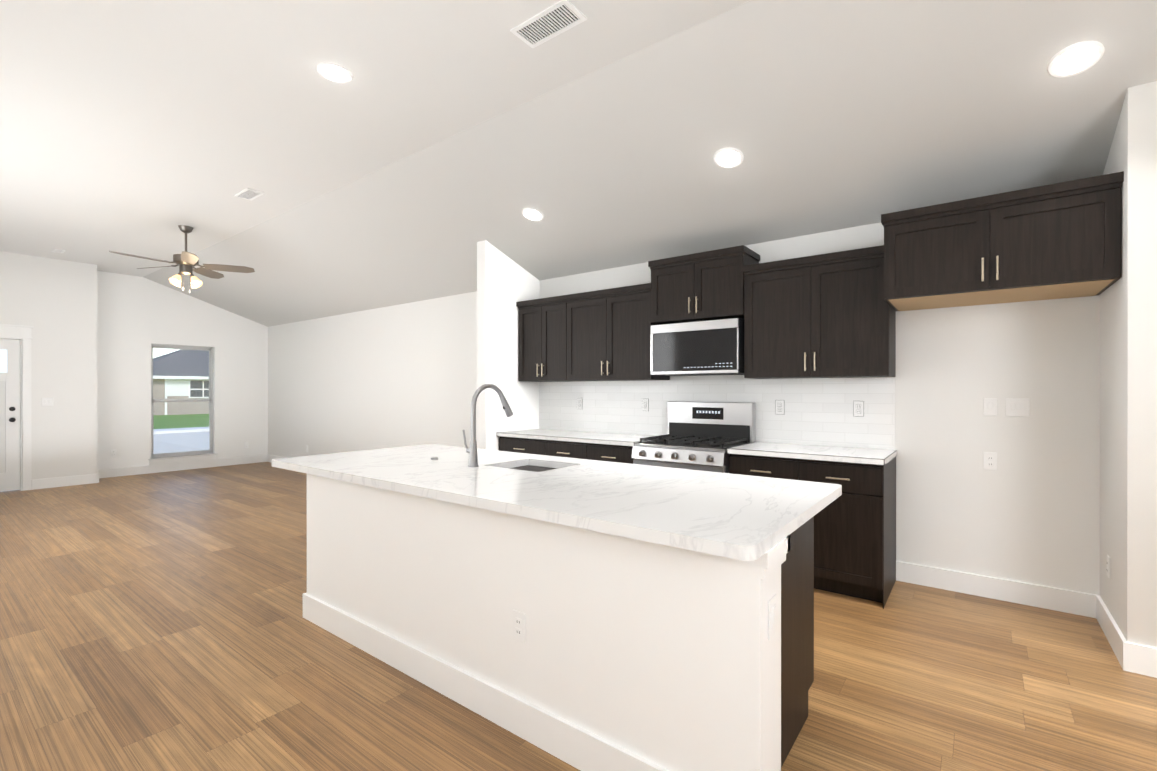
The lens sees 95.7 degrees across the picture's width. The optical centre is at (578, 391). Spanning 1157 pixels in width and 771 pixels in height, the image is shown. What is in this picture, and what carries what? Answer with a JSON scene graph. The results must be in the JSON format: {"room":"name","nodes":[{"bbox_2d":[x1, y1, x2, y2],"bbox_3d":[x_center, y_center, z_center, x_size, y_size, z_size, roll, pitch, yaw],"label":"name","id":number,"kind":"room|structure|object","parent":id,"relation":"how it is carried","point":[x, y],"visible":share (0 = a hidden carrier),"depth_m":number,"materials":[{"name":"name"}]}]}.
{"room":"kitchen","nodes":[
{"label":"kitchen","id":0,"kind":"room"},
{"bbox_2d":[0,251,82,479],"bbox_3d":[-7.835,-0.314,6.698,0.152,3.300,2.186,0,0,37],"label":"wall","id":1,"kind":"structure","parent":0,"point":[43,296],"depth_m":7.26,"materials":[{"name":"white paint"}]},
{"bbox_2d":[0,339,19,491],"bbox_3d":[-7.768,0.316,6.672,0.118,2.017,0.900,0,0,37],"label":"front door","id":2,"kind":"structure","parent":1,"relation":"in","point":[9,414],"depth_m":6.96,"materials":[{"name":"white paint"}]},
{"bbox_2d":[0,324,33,490],"bbox_3d":[-7.807,0.226,6.707,0.186,2.220,1.139,0,0,37],"label":"door frame","id":3,"kind":"structure","parent":1,"relation":"attached to","point":[22,333],"depth_m":7.04,"materials":[{"name":"white"}]},
{"bbox_2d":[42,398,53,405],"bbox_3d":[-7.326,0.146,7.230,0.011,0.115,0.116,0,0,37],"label":"light switch","id":4,"kind":"object","parent":1,"relation":"attached to","point":[47,401],"visible":1,"depth_m":7.23,"materials":[{"name":"white plastic"}]},
{"bbox_2d":[32,470,99,489],"bbox_3d":[-7.211,1.268,7.378,0.016,0.135,0.686,0,0,37],"label":"baseboard","id":5,"kind":"structure","parent":1,"relation":"attached to","point":[89,478],"depth_m":7.36,"materials":[{"name":"white wood"}]},
{"bbox_2d":[83,263,96,474],"bbox_3d":[-7.326,-0.315,7.780,0.656,3.300,0.152,0,0,37],"label":"wall","id":6,"kind":"structure","parent":0,"point":[89,368],"depth_m":7.57,"materials":[{"name":"white paint"}]},
{"bbox_2d":[97,271,267,469],"bbox_3d":[-6.718,-0.316,8.991,0.152,3.300,2.510,0,0,37],"label":"wall","id":7,"kind":"structure","parent":0,"point":[137,316],"depth_m":8.60,"materials":[{"name":"white paint"}]},
{"bbox_2d":[111,449,116,456],"bbox_3d":[-7.248,0.965,8.165,0.009,0.115,0.070,0,0,37],"label":"electrical outlet","id":8,"kind":"object","parent":7,"relation":"attached to","point":[113,452],"visible":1,"depth_m":8.17,"materials":[{"name":"white plastic"}]},
{"bbox_2d":[148,344,217,464],"bbox_3d":[-6.738,0.208,8.927,0.165,1.977,0.970,0,0,37],"label":"window","id":9,"kind":"structure","parent":7,"relation":"in","point":[192,455],"depth_m":8.96,"materials":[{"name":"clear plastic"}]},
{"bbox_2d":[100,454,267,477],"bbox_3d":[-6.657,1.267,8.934,0.016,0.135,2.492,0,0,37],"label":"baseboard","id":10,"kind":"structure","parent":7,"relation":"attached to","point":[123,471],"depth_m":8.83,"materials":[{"name":"white wood"}]},
{"bbox_2d":[477,240,539,450],"bbox_3d":[-0.719,-0.313,5.491,0.125,3.300,0.795,0,0,37],"label":"wall","id":11,"kind":"structure","parent":0,"point":[505,283],"depth_m":5.30,"materials":[{"name":"white paint"}]},
{"bbox_2d":[0,462,1156,770],"bbox_3d":[-1.865,1.369,3.817,14.147,0.060,5.152,0,0,37],"label":"floor","id":12,"kind":"structure","parent":0,"point":[154,622],"depth_m":2.50,"materials":[{"name":"brown wood"}]},
{"bbox_2d":[496,429,563,454],"bbox_3d":[-0.346,0.895,5.312,0.681,0.884,0.623,0,0,37],"label":"base cabinet","id":13,"kind":"object","parent":12,"relation":"on","point":[529,443],"depth_m":5.08,"materials":[{"name":"wood"}]},
{"bbox_2d":[302,460,838,770],"bbox_3d":[-0.271,0.898,2.656,2.713,0.885,0.943,0,0,37],"label":"kitchen island","id":14,"kind":"object","parent":12,"relation":"on","point":[587,615],"depth_m":1.94,"materials":[{"name":"white"}]},
{"bbox_2d":[276,444,841,559],"bbox_3d":[-0.350,0.435,2.755,2.945,0.040,1.104,0,0,37],"label":"island countertop","id":15,"kind":"structure","parent":14,"relation":"on","point":[731,515],"depth_m":2.17,"materials":[{"name":"white stone"}]},
{"bbox_2d":[540,433,607,458],"bbox_3d":[0.068,0.895,4.996,0.599,0.884,0.623,0,0,37],"label":"base cabinet","id":16,"kind":"object","parent":12,"relation":"on","point":[568,446],"depth_m":4.78,"materials":[{"name":"wood"}]},
{"bbox_2d":[580,437,650,463],"bbox_3d":[0.436,0.896,4.715,0.566,0.884,0.623,0,0,37],"label":"base cabinet","id":17,"kind":"object","parent":12,"relation":"on","point":[611,449],"depth_m":4.47,"materials":[{"name":"wood"}]},
{"bbox_2d":[632,401,755,472],"bbox_3d":[0.930,0.716,4.248,0.767,1.245,0.744,0,0,37],"label":"range","id":18,"kind":"object","parent":12,"relation":"on","point":[702,436],"visible":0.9,"depth_m":4.26,"materials":[{"name":"silver metal"}]},
{"bbox_2d":[727,445,896,608],"bbox_3d":[1.675,0.896,3.769,0.985,0.884,0.623,0,0,37],"label":"base cabinet","id":19,"kind":"object","parent":12,"relation":"on","point":[855,534],"depth_m":3.38,"materials":[{"name":"wood"}]},
{"bbox_2d":[1100,81,1156,647],"bbox_3d":[3.873,-0.310,2.030,2.553,3.300,0.724,0,0,37],"label":"wall block","id":20,"kind":"object","parent":12,"relation":"on","point":[1128,428],"visible":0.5,"depth_m":2.51,"materials":[{"name":"white paint"}]},
{"bbox_2d":[1092,594,1124,654],"bbox_3d":[2.852,1.272,2.810,0.016,0.135,0.690,0,0,37],"label":"baseboard","id":21,"kind":"structure","parent":20,"relation":"attached to","point":[1100,611],"depth_m":2.87,"materials":[{"name":"white wood"}]},
{"bbox_2d":[1107,555,1109,578],"bbox_3d":[2.898,0.960,2.866,0.009,0.115,0.070,0,0,37],"label":"electrical outlet","id":22,"kind":"object","parent":20,"relation":"attached to","point":[1108,566],"visible":0.98,"depth_m":2.85,"materials":[{"name":"white plastic"}]},
{"bbox_2d":[1116,634,1156,677],"bbox_3d":[3.630,1.273,1.751,2.539,0.135,0.016,0,0,37],"label":"baseboard","id":23,"kind":"structure","parent":12,"relation":"on","point":[1138,658],"depth_m":2.49,"materials":[{"name":"white"}]},
{"bbox_2d":[0,0,1156,326],"bbox_3d":[-1.865,-1.679,3.815,14.147,1.023,5.152,0,0,37],"label":"ceiling","id":24,"kind":"structure","parent":0,"point":[424,150],"depth_m":3.30,"materials":[{"name":"white paint"}]},
{"bbox_2d":[52,249,65,252],"bbox_3d":[-6.816,-1.839,6.870,0.220,0.008,0.100,0,0,37],"label":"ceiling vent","id":25,"kind":"object","parent":24,"relation":"in","point":[58,251],"visible":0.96,"depth_m":6.88,"materials":[{"name":"white metal"}]},
{"bbox_2d":[109,225,254,292],"bbox_3d":[-4.405,-1.471,5.829,1.270,0.737,1.249,0,0,37],"label":"ceiling fan","id":26,"kind":"object","parent":24,"relation":"hanging from","point":[185,261],"visible":1,"depth_m":5.85,"materials":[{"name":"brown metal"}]},
{"bbox_2d":[234,188,264,200],"bbox_3d":[-3.073,-1.837,4.887,0.300,0.008,0.150,0,0,37],"label":"ceiling vent","id":27,"kind":"object","parent":24,"relation":"in","point":[249,194],"visible":1,"depth_m":4.88,"materials":[{"name":"white metal"}]},
{"bbox_2d":[316,62,352,82],"bbox_3d":[-1.406,-1.836,3.025,0.196,0.008,0.196,0,0,37],"label":"recessed light","id":28,"kind":"object","parent":24,"relation":"in","point":[334,72],"visible":1,"depth_m":3.01,"materials":[{"name":"white plastic"}]},
{"bbox_2d":[522,207,543,220],"bbox_3d":[-0.396,-1.533,4.544,0.196,0.066,0.186,0,0,37],"label":"recessed light","id":29,"kind":"object","parent":24,"relation":"in","point":[532,214],"visible":1,"depth_m":4.53,"materials":[{"name":"white plastic"}]},
{"bbox_2d":[510,0,586,47],"bbox_3d":[-0.153,-1.835,2.623,0.360,0.008,0.170,0,0,37],"label":"ceiling vent","id":30,"kind":"object","parent":24,"relation":"in","point":[552,21],"visible":1,"depth_m":2.62,"materials":[{"name":"white metal"}]},
{"bbox_2d":[713,147,743,167],"bbox_3d":[0.991,-1.539,3.460,0.196,0.066,0.186,0,0,37],"label":"recessed light","id":31,"kind":"object","parent":24,"relation":"in","point":[729,157],"visible":1,"depth_m":3.45,"materials":[{"name":"white"}]},
{"bbox_2d":[1047,41,1103,77],"bbox_3d":[2.311,-1.542,2.439,0.196,0.066,0.186,0,0,37],"label":"recessed light","id":32,"kind":"object","parent":24,"relation":"in","point":[1075,59],"visible":1,"depth_m":2.43,"materials":[{"name":"white"}]},
{"bbox_2d":[268,222,1099,594],"bbox_3d":[-0.349,-0.313,5.803,14.147,3.300,0.152,0,0,37],"label":"wall","id":33,"kind":"structure","parent":0,"point":[406,374],"depth_m":3.58,"materials":[{"name":"white paint"}]},
{"bbox_2d":[268,454,283,461],"bbox_3d":[-3.217,1.268,7.888,6.754,0.135,0.016,0,0,37],"label":"baseboard","id":34,"kind":"structure","parent":33,"relation":"attached to","point":[270,457],"depth_m":9.79,"materials":[{"name":"white wood"}]},
{"bbox_2d":[518,303,535,381],"bbox_3d":[-0.371,-0.494,5.504,0.381,0.782,0.348,0,0,37],"label":"upper cabinet","id":35,"kind":"object","parent":33,"relation":"attached to","point":[527,311],"depth_m":5.41,"materials":[{"name":"brown wood"}]},
{"bbox_2d":[536,299,559,381],"bbox_3d":[-0.139,-0.493,5.326,0.442,0.782,0.348,0,0,37],"label":"upper cabinet","id":36,"kind":"object","parent":33,"relation":"attached to","point":[547,314],"depth_m":5.24,"materials":[{"name":"brown wood"}]},
{"bbox_2d":[560,295,599,381],"bbox_3d":[0.174,-0.493,5.087,0.588,0.782,0.348,0,0,37],"label":"upper cabinet","id":37,"kind":"object","parent":33,"relation":"attached to","point":[580,316],"depth_m":5.00,"materials":[{"name":"brown wood"}]},
{"bbox_2d":[600,287,669,380],"bbox_3d":[0.523,-0.493,4.821,0.527,0.782,0.348,0,0,37],"label":"upper cabinet","id":38,"kind":"object","parent":33,"relation":"attached to","point":[625,329],"depth_m":4.69,"materials":[{"name":"brown wood"}]},
{"bbox_2d":[648,259,683,324],"bbox_3d":[0.915,-0.828,4.512,0.464,0.479,0.363,0,0,37],"label":"upper cabinet","id":39,"kind":"object","parent":33,"relation":"attached to","point":[666,287],"depth_m":4.42,"materials":[{"name":"brown wood"}]},
{"bbox_2d":[684,251,759,321],"bbox_3d":[1.189,-0.828,4.303,0.462,0.479,0.363,0,0,37],"label":"upper cabinet","id":40,"kind":"object","parent":33,"relation":"attached to","point":[713,284],"depth_m":4.16,"materials":[{"name":"brown wood"}]},
{"bbox_2d":[650,318,743,375],"bbox_3d":[1.039,-0.349,4.391,0.765,0.426,0.404,0,0,37],"label":"microwave","id":41,"kind":"object","parent":40,"relation":"attached to","point":[706,348],"visible":0.98,"depth_m":4.21,"materials":[{"name":"silver plastic"}]},
{"bbox_2d":[740,263,799,378],"bbox_3d":[1.596,-0.507,4.003,0.542,0.812,0.348,0,0,37],"label":"upper cabinet","id":42,"kind":"object","parent":33,"relation":"attached to","point":[771,317],"depth_m":3.91,"materials":[{"name":"brown wood"}]},
{"bbox_2d":[800,251,895,377],"bbox_3d":[1.931,-0.507,3.746,0.542,0.812,0.348,0,0,37],"label":"upper cabinet","id":43,"kind":"object","parent":33,"relation":"attached to","point":[830,315],"depth_m":3.61,"materials":[{"name":"brown wood"}]},
{"bbox_2d":[880,203,971,310],"bbox_3d":[2.296,-0.802,3.298,0.574,0.471,0.618,0,0,37],"label":"upper cabinet","id":44,"kind":"object","parent":33,"relation":"attached to","point":[926,259],"depth_m":3.11,"materials":[{"name":"brown wood"}]},
{"bbox_2d":[983,452,996,469],"bbox_3d":[2.671,0.453,3.397,0.070,0.115,0.009,0,0,37],"label":"electrical outlet","id":45,"kind":"object","parent":33,"relation":"attached to","point":[989,460],"visible":1,"depth_m":3.40,"materials":[{"name":"white plastic"}]},
{"bbox_2d":[984,398,996,415],"bbox_3d":[2.670,0.102,3.396,0.070,0.115,0.011,0,0,37],"label":"light switch","id":46,"kind":"object","parent":33,"relation":"attached to","point":[990,406],"visible":1,"depth_m":3.39,"materials":[{"name":"white plastic"}]},
{"bbox_2d":[896,561,1091,616],"bbox_3d":[2.662,1.272,3.401,1.035,0.135,0.016,0,0,37],"label":"baseboard","id":47,"kind":"structure","parent":33,"relation":"attached to","point":[1057,599],"depth_m":3.36,"materials":[{"name":"white wood"}]},
{"bbox_2d":[1006,398,1029,416],"bbox_3d":[2.778,0.102,3.314,0.116,0.115,0.011,0,0,37],"label":"light switch","id":48,"kind":"object","parent":33,"relation":"attached to","point":[1019,407],"visible":1,"depth_m":3.31,"materials":[{"name":"white plastic"}]},
{"bbox_2d":[972,179,1123,305],"bbox_3d":[2.658,-0.802,3.022,0.575,0.471,0.618,0,0,37],"label":"upper cabinet","id":49,"kind":"object","parent":33,"relation":"attached to","point":[1066,242],"depth_m":2.79,"materials":[{"name":"brown wood"}]},
{"label":"outside","id":50,"kind":"structure","parent":0,"visible":0},
{"bbox_2d":[153,414,208,428],"bbox_3d":[-71.645,1.694,79.820,188.995,0.001,200.000,0,0,37],"label":"ground","id":51,"kind":"structure","parent":50,"point":[169,420],"depth_m":30.06,"materials":[{"name":"green plant"}]},
{"bbox_2d":[153,427,208,453],"bbox_3d":[-5.785,1.667,29.550,10.300,0.140,200.000,0,0,37],"label":"road","id":52,"kind":"structure","parent":51,"relation":"on","point":[190,432],"depth_m":18.63,"materials":[{"name":"grey"}]},
{"bbox_2d":[153,349,208,414],"bbox_3d":[-26.905,-0.965,49.568,10.230,5.370,26.800,0,0,37],"label":"house","id":53,"kind":"structure","parent":51,"relation":"on","point":[194,382],"depth_m":39.11,"materials":[{"name":"brick"}]}
]}

